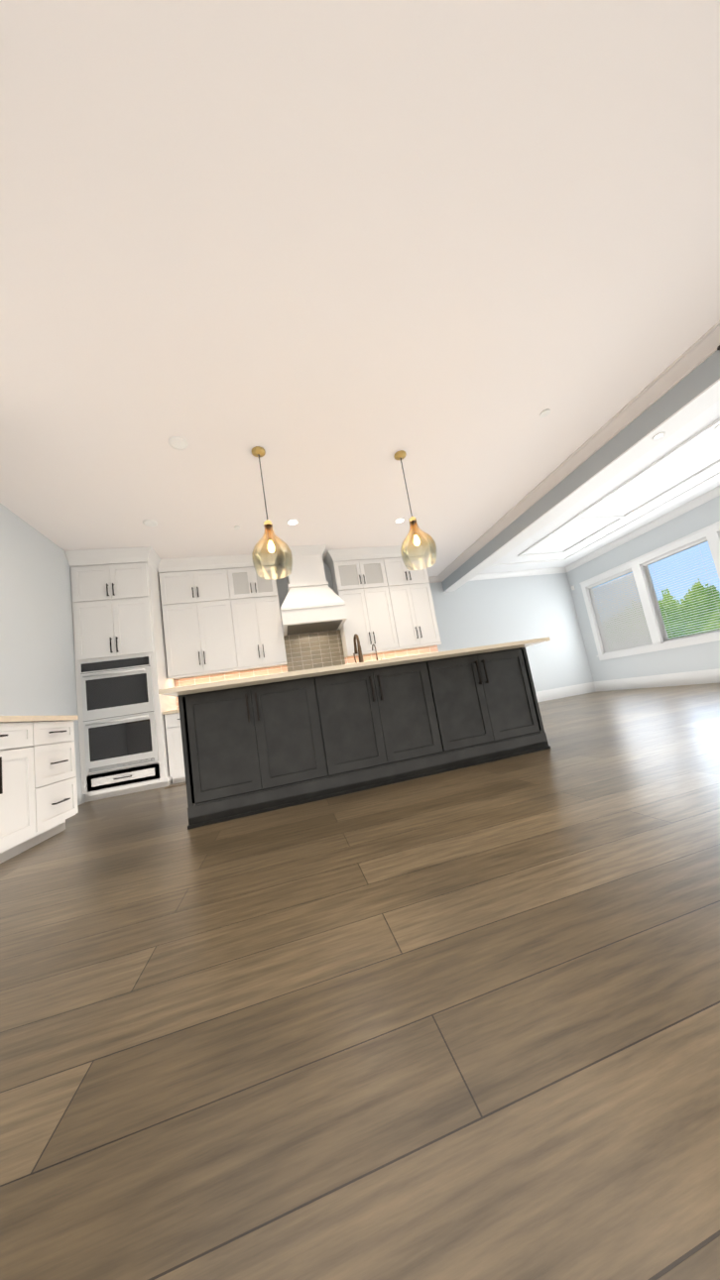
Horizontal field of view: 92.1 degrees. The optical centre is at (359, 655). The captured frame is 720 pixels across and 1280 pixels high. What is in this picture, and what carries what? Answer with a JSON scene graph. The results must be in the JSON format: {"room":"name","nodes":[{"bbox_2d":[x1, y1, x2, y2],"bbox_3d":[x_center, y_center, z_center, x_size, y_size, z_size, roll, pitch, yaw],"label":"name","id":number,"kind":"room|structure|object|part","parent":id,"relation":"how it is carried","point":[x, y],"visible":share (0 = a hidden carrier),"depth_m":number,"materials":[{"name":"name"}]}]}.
{"room":"kitchen","nodes":[
{"label":"kitchen","id":0,"kind":"room"},
{"bbox_2d":[0,503,85,805],"bbox_3d":[-3.281,0.034,3.087,0.140,3.065,3.710,-7,-8,-13],"label":"wall","id":1,"kind":"structure","parent":0,"point":[38,677],"depth_m":3.62,"materials":[{"name":"white paint"}]},
{"bbox_2d":[174,561,440,709],"bbox_3d":[-1.199,0.023,5.537,5.290,3.065,0.140,-7,-8,-13],"label":"wall","id":2,"kind":"structure","parent":0,"point":[283,587],"depth_m":5.66,"materials":[{"name":"white paint"}]},
{"bbox_2d":[159,564,246,679],"bbox_3d":[-2.312,-0.506,5.129,0.987,1.568,0.348,-7,-8,-13],"label":"upper cabinet","id":3,"kind":"object","parent":2,"relation":"attached to","point":[197,601],"depth_m":4.96,"materials":[{"name":"white wood"}]},
{"bbox_2d":[231,560,286,671],"bbox_3d":[-1.599,-0.598,5.299,0.757,1.568,0.348,-7,-8,-13],"label":"upper cabinet","id":4,"kind":"object","parent":2,"relation":"attached to","point":[256,598],"depth_m":5.15,"materials":[{"name":"white wood"}]},
{"bbox_2d":[282,544,325,580],"bbox_3d":[-0.873,-1.313,5.484,0.540,0.564,0.528,-7,-8,-13],"label":"range hood","id":5,"kind":"object","parent":2,"relation":"attached to","point":[307,561],"depth_m":5.24,"materials":[{"name":"white"}]},
{"bbox_2d":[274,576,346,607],"bbox_3d":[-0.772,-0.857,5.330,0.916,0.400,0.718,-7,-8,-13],"label":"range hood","id":6,"kind":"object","parent":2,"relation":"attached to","point":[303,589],"depth_m":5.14,"materials":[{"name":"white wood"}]},
{"bbox_2d":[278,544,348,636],"bbox_3d":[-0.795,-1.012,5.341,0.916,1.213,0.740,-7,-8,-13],"label":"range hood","id":7,"kind":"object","parent":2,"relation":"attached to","point":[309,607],"depth_m":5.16,"materials":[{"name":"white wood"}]},
{"bbox_2d":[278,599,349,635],"bbox_3d":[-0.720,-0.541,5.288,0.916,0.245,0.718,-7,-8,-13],"label":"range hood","id":8,"kind":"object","parent":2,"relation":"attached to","point":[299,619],"depth_m":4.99,"materials":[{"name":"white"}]},
{"bbox_2d":[330,552,405,659],"bbox_3d":[0.091,-0.818,5.703,0.907,1.568,0.348,-7,-8,-13],"label":"upper cabinet","id":9,"kind":"object","parent":2,"relation":"attached to","point":[367,582],"depth_m":5.55,"materials":[{"name":"white wood"}]},
{"bbox_2d":[389,552,441,651],"bbox_3d":[0.784,-0.908,5.868,0.797,1.568,0.348,-7,-8,-13],"label":"upper cabinet","id":10,"kind":"object","parent":2,"relation":"attached to","point":[411,588],"depth_m":5.72,"materials":[{"name":"white wood"}]},
{"bbox_2d":[0,683,719,1279],"bbox_3d":[0.677,0.849,2.035,12.510,0.060,10.070,-7,-8,-13],"label":"floor","id":11,"kind":"structure","parent":0,"point":[458,1024],"depth_m":0.70,"materials":[{"name":"brown wood"}]},
{"bbox_2d":[0,722,39,863],"bbox_3d":[-2.511,0.884,2.006,0.630,0.875,0.759,-7,-8,-13],"label":"base cabinet","id":12,"kind":"object","parent":11,"relation":"on","point":[38,792],"depth_m":2.31,"materials":[{"name":"white wood"}]},
{"bbox_2d":[0,714,78,722],"bbox_3d":[-2.580,0.442,2.120,0.660,0.041,1.677,-7,-8,-13],"label":"countertop","id":13,"kind":"structure","parent":12,"relation":"on","point":[3,719],"depth_m":2.51,"materials":[{"name":"beige stone"}]},
{"bbox_2d":[35,718,78,842],"bbox_3d":[-2.636,0.981,2.581,0.630,0.875,0.567,-7,-8,-13],"label":"base cabinet","id":14,"kind":"object","parent":11,"relation":"on","point":[58,783],"depth_m":2.69,"materials":[{"name":"white wood"}]},
{"bbox_2d":[67,556,179,802],"bbox_3d":[-3.083,0.263,4.634,0.893,2.958,0.730,-7,-8,-13],"label":"tall cabinet","id":15,"kind":"object","parent":11,"relation":"on","point":[149,623],"depth_m":4.39,"materials":[{"name":"white wood"}]},
{"bbox_2d":[76,655,171,774],"bbox_3d":[-2.984,0.730,4.474,0.763,1.310,0.532,-7,-8,-13],"label":"double wall oven","id":16,"kind":"object","parent":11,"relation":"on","point":[118,708],"depth_m":4.21,"materials":[{"name":"white metal"}]},
{"bbox_2d":[163,714,185,784],"bbox_3d":[-2.040,1.176,4.764,0.920,0.875,0.618,-7,-8,-13],"label":"base cabinet","id":17,"kind":"object","parent":11,"relation":"on","point":[172,723],"depth_m":4.40,"materials":[{"name":"white wood"}]},
{"bbox_2d":[163,710,179,714],"bbox_3d":[-1.723,0.675,4.905,1.743,0.041,0.643,-7,-8,-13],"label":"countertop","id":18,"kind":"structure","parent":17,"relation":"on","point":[165,712],"depth_m":4.42,"materials":[{"name":"beige stone"}]},
{"bbox_2d":[164,783,185,789],"bbox_3d":[-2.133,1.561,4.209,0.390,0.004,0.110,-7,-8,-13],"label":"toe kick","id":19,"kind":"object","parent":11,"relation":"in","point":[175,785],"visible":0.6,"depth_m":4.17,"materials":[{"name":"brown wood"}]},
{"bbox_2d":[178,645,550,829],"bbox_3d":[0.062,0.616,3.159,2.844,0.885,1.064,-7,-8,-13],"label":"kitchen island","id":20,"kind":"object","parent":11,"relation":"on","point":[256,745],"depth_m":2.62,"materials":[{"name":"black wood"}]},
{"bbox_2d":[158,637,550,697],"bbox_3d":[0.056,0.117,2.915,2.900,0.030,0.880,-7,-8,-13],"label":"island countertop","id":21,"kind":"structure","parent":20,"relation":"on","point":[205,687],"depth_m":2.48,"materials":[{"name":"beige stone"}]},
{"bbox_2d":[352,641,363,661],"bbox_3d":[-0.011,0.013,3.318,0.098,0.300,0.060,-7,-8,-13],"label":"faucet","id":22,"kind":"object","parent":21,"relation":"on","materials":[{"name":"black metal"}]},
{"bbox_2d":[371,643,381,670],"bbox_3d":[0.163,0.012,3.373,0.063,0.260,0.134,-7,-8,-13],"label":"filter faucet","id":23,"kind":"object","parent":21,"relation":"on","point":[373,643],"depth_m":3.33,"materials":[{"name":"brown metal"}]},
{"bbox_2d":[0,0,719,577],"bbox_3d":[-1.516,-2.019,2.043,9.000,0.120,10.070,-7,-8,-13],"label":"ceiling","id":24,"kind":"structure","parent":0,"point":[331,258],"depth_m":1.92,"materials":[{"name":"white paint"}]},
{"bbox_2d":[142,519,157,526],"bbox_3d":[-2.438,-1.536,4.038,0.150,0.010,0.150,-7,-8,-13],"label":"recessed light","id":25,"kind":"object","parent":24,"relation":"in","point":[149,523],"visible":1,"depth_m":4.03,"materials":[{"name":"white"}]},
{"bbox_2d":[168,436,188,450],"bbox_3d":[-1.559,-1.820,2.980,0.150,0.010,0.150,-7,-8,-13],"label":"recessed light","id":26,"kind":"object","parent":24,"relation":"in","point":[178,442],"visible":1,"depth_m":2.97,"materials":[{"name":"white"}]},
{"bbox_2d":[251,446,292,580],"bbox_3d":[-0.847,-1.309,3.142,0.352,1.192,0.352,-7,-8,-13],"label":"pendant light","id":27,"kind":"object","parent":24,"relation":"hanging from","point":[261,572],"visible":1,"depth_m":3.15,"materials":[{"name":"gold glass"}]},
{"bbox_3d":[-0.789,-0.950,3.094,0.352,0.458,0.352,-7,-8,-13],"label":"glass","id":28,"kind":"part","parent":27,"relation":"part of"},
{"bbox_2d":[286,518,298,525],"bbox_3d":[-0.874,-1.728,4.503,0.150,0.010,0.150,-7,-8,-13],"label":"recessed light","id":29,"kind":"object","parent":24,"relation":"in","point":[291,522],"visible":1,"depth_m":4.49,"materials":[{"name":"white"}]},
{"bbox_2d":[394,517,404,523],"bbox_3d":[0.561,-1.906,4.906,0.150,0.010,0.150,-7,-8,-13],"label":"recessed light","id":30,"kind":"object","parent":24,"relation":"in","point":[399,520],"visible":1,"depth_m":4.89,"materials":[{"name":"white"}]},
{"bbox_2d":[394,450,437,570],"bbox_3d":[0.507,-1.481,3.495,0.352,1.192,0.352,-7,-8,-13],"label":"pendant light","id":31,"kind":"object","parent":24,"relation":"hanging from","point":[407,560],"visible":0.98,"depth_m":3.50,"materials":[{"name":"gold glass"}]},
{"bbox_3d":[0.566,-1.122,3.447,0.352,0.458,0.352,-7,-8,-13],"label":"glass","id":32,"kind":"part","parent":31,"relation":"part of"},
{"bbox_2d":[539,408,550,417],"bbox_3d":[1.768,-2.313,3.318,0.090,0.012,0.090,-7,-8,-13],"label":"ceiling detector","id":33,"kind":"object","parent":24,"relation":"attached to","point":[544,412],"visible":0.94,"depth_m":3.31,"materials":[{"name":"white plastic"}]},
{"bbox_2d":[441,345,719,591],"bbox_3d":[2.970,-2.439,3.009,0.299,0.428,9.920,-7,-8,-13],"label":"header beam","id":34,"kind":"structure","parent":24,"relation":"attached to","point":[695,392],"depth_m":3.79,"materials":[{"name":"white paint"}]},
{"bbox_2d":[436,320,719,581],"bbox_3d":[2.776,-2.483,2.974,0.169,0.088,9.920,-7,-8,-13],"label":"crown molding","id":35,"kind":"structure","parent":34,"relation":"attached to","point":[700,350],"depth_m":3.64,"materials":[{"name":"white wood"}]},
{"bbox_2d":[652,431,665,439],"bbox_3d":[2.932,-2.158,3.409,0.100,0.010,0.100,-7,-8,-13],"label":"recessed light","id":36,"kind":"object","parent":34,"relation":"attached to","point":[657,435],"visible":1,"depth_m":3.40,"materials":[{"name":"white"}]},
{"bbox_2d":[429,573,592,692],"bbox_3d":[3.181,-0.367,7.921,4.640,3.065,0.140,-7,-8,-13],"label":"wall","id":37,"kind":"structure","parent":0,"point":[479,613],"depth_m":8.03,"materials":[{"name":"white paint"}]},
{"bbox_2d":[428,576,436,582],"bbox_3d":[1.235,-1.622,7.553,0.870,0.088,0.165,-7,-8,-13],"label":"crown molding","id":38,"kind":"structure","parent":37,"relation":"attached to","point":[431,579],"depth_m":7.63,"materials":[{"name":"white wood"}]},
{"bbox_2d":[468,567,566,581],"bbox_3d":[3.565,-1.907,8.142,2.910,0.115,0.095,-7,-8,-13],"label":"crown molding","id":39,"kind":"structure","parent":37,"relation":"attached to","point":[494,575],"depth_m":8.18,"materials":[{"name":"white wood"}]},
{"bbox_2d":[535,682,595,701],"bbox_3d":[3.407,1.006,7.656,4.330,0.235,0.020,-7,-8,-13],"label":"baseboard","id":40,"kind":"structure","parent":37,"relation":"attached to","point":[561,692],"depth_m":7.96,"materials":[{"name":"white wood"}]},
{"bbox_2d":[477,398,719,574],"bbox_3d":[4.643,-2.805,3.511,3.260,0.150,10.070,-7,-8,-13],"label":"ceiling","id":41,"kind":"structure","parent":0,"point":[677,468],"depth_m":5.44,"materials":[{"name":"white paint"}]},
{"bbox_2d":[566,495,719,682],"bbox_3d":[6.404,-1.468,3.590,0.140,3.065,9.920,-7,-8,-13],"label":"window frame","id":42,"kind":"structure","parent":0,"point":[699,656],"depth_m":6.81,"materials":[{"name":"white paint"}]},
{"bbox_2d":[564,485,719,573],"bbox_3d":[6.056,-2.896,3.755,0.095,0.115,9.920,-7,-8,-13],"label":"crown molding","id":43,"kind":"structure","parent":42,"relation":"attached to","point":[683,509],"depth_m":6.53,"materials":[{"name":"white wood"}]},
{"bbox_2d":[579,520,719,660],"bbox_3d":[5.928,-1.231,5.510,0.152,1.865,5.340,-7,-8,-13],"label":"windows","id":44,"kind":"structure","parent":42,"relation":"in","point":[711,533],"depth_m":6.72,"materials":[{"name":"white wood"}]},
{"bbox_2d":[586,537,719,653],"bbox_3d":[5.945,-1.224,5.513,0.047,1.576,5.060,-7,-8,-13],"label":"window blinds","id":45,"kind":"object","parent":44,"relation":"attached to","point":[611,643],"visible":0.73,"depth_m":7.20,"materials":[{"name":"white fabric"}]},
{"bbox_2d":[593,668,719,692],"bbox_3d":[6.551,-0.073,3.386,0.020,0.235,9.920,-7,-8,-13],"label":"baseboard","id":46,"kind":"structure","parent":42,"relation":"attached to","point":[691,677],"depth_m":6.69,"materials":[{"name":"white wood"}]},
{"label":"outside","id":47,"kind":"structure","parent":0,"visible":0},
{"bbox_2d":[591,541,719,642],"bbox_3d":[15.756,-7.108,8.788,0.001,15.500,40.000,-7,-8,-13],"label":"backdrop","id":48,"kind":"structure","parent":47,"point":[691,553],"depth_m":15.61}
]}

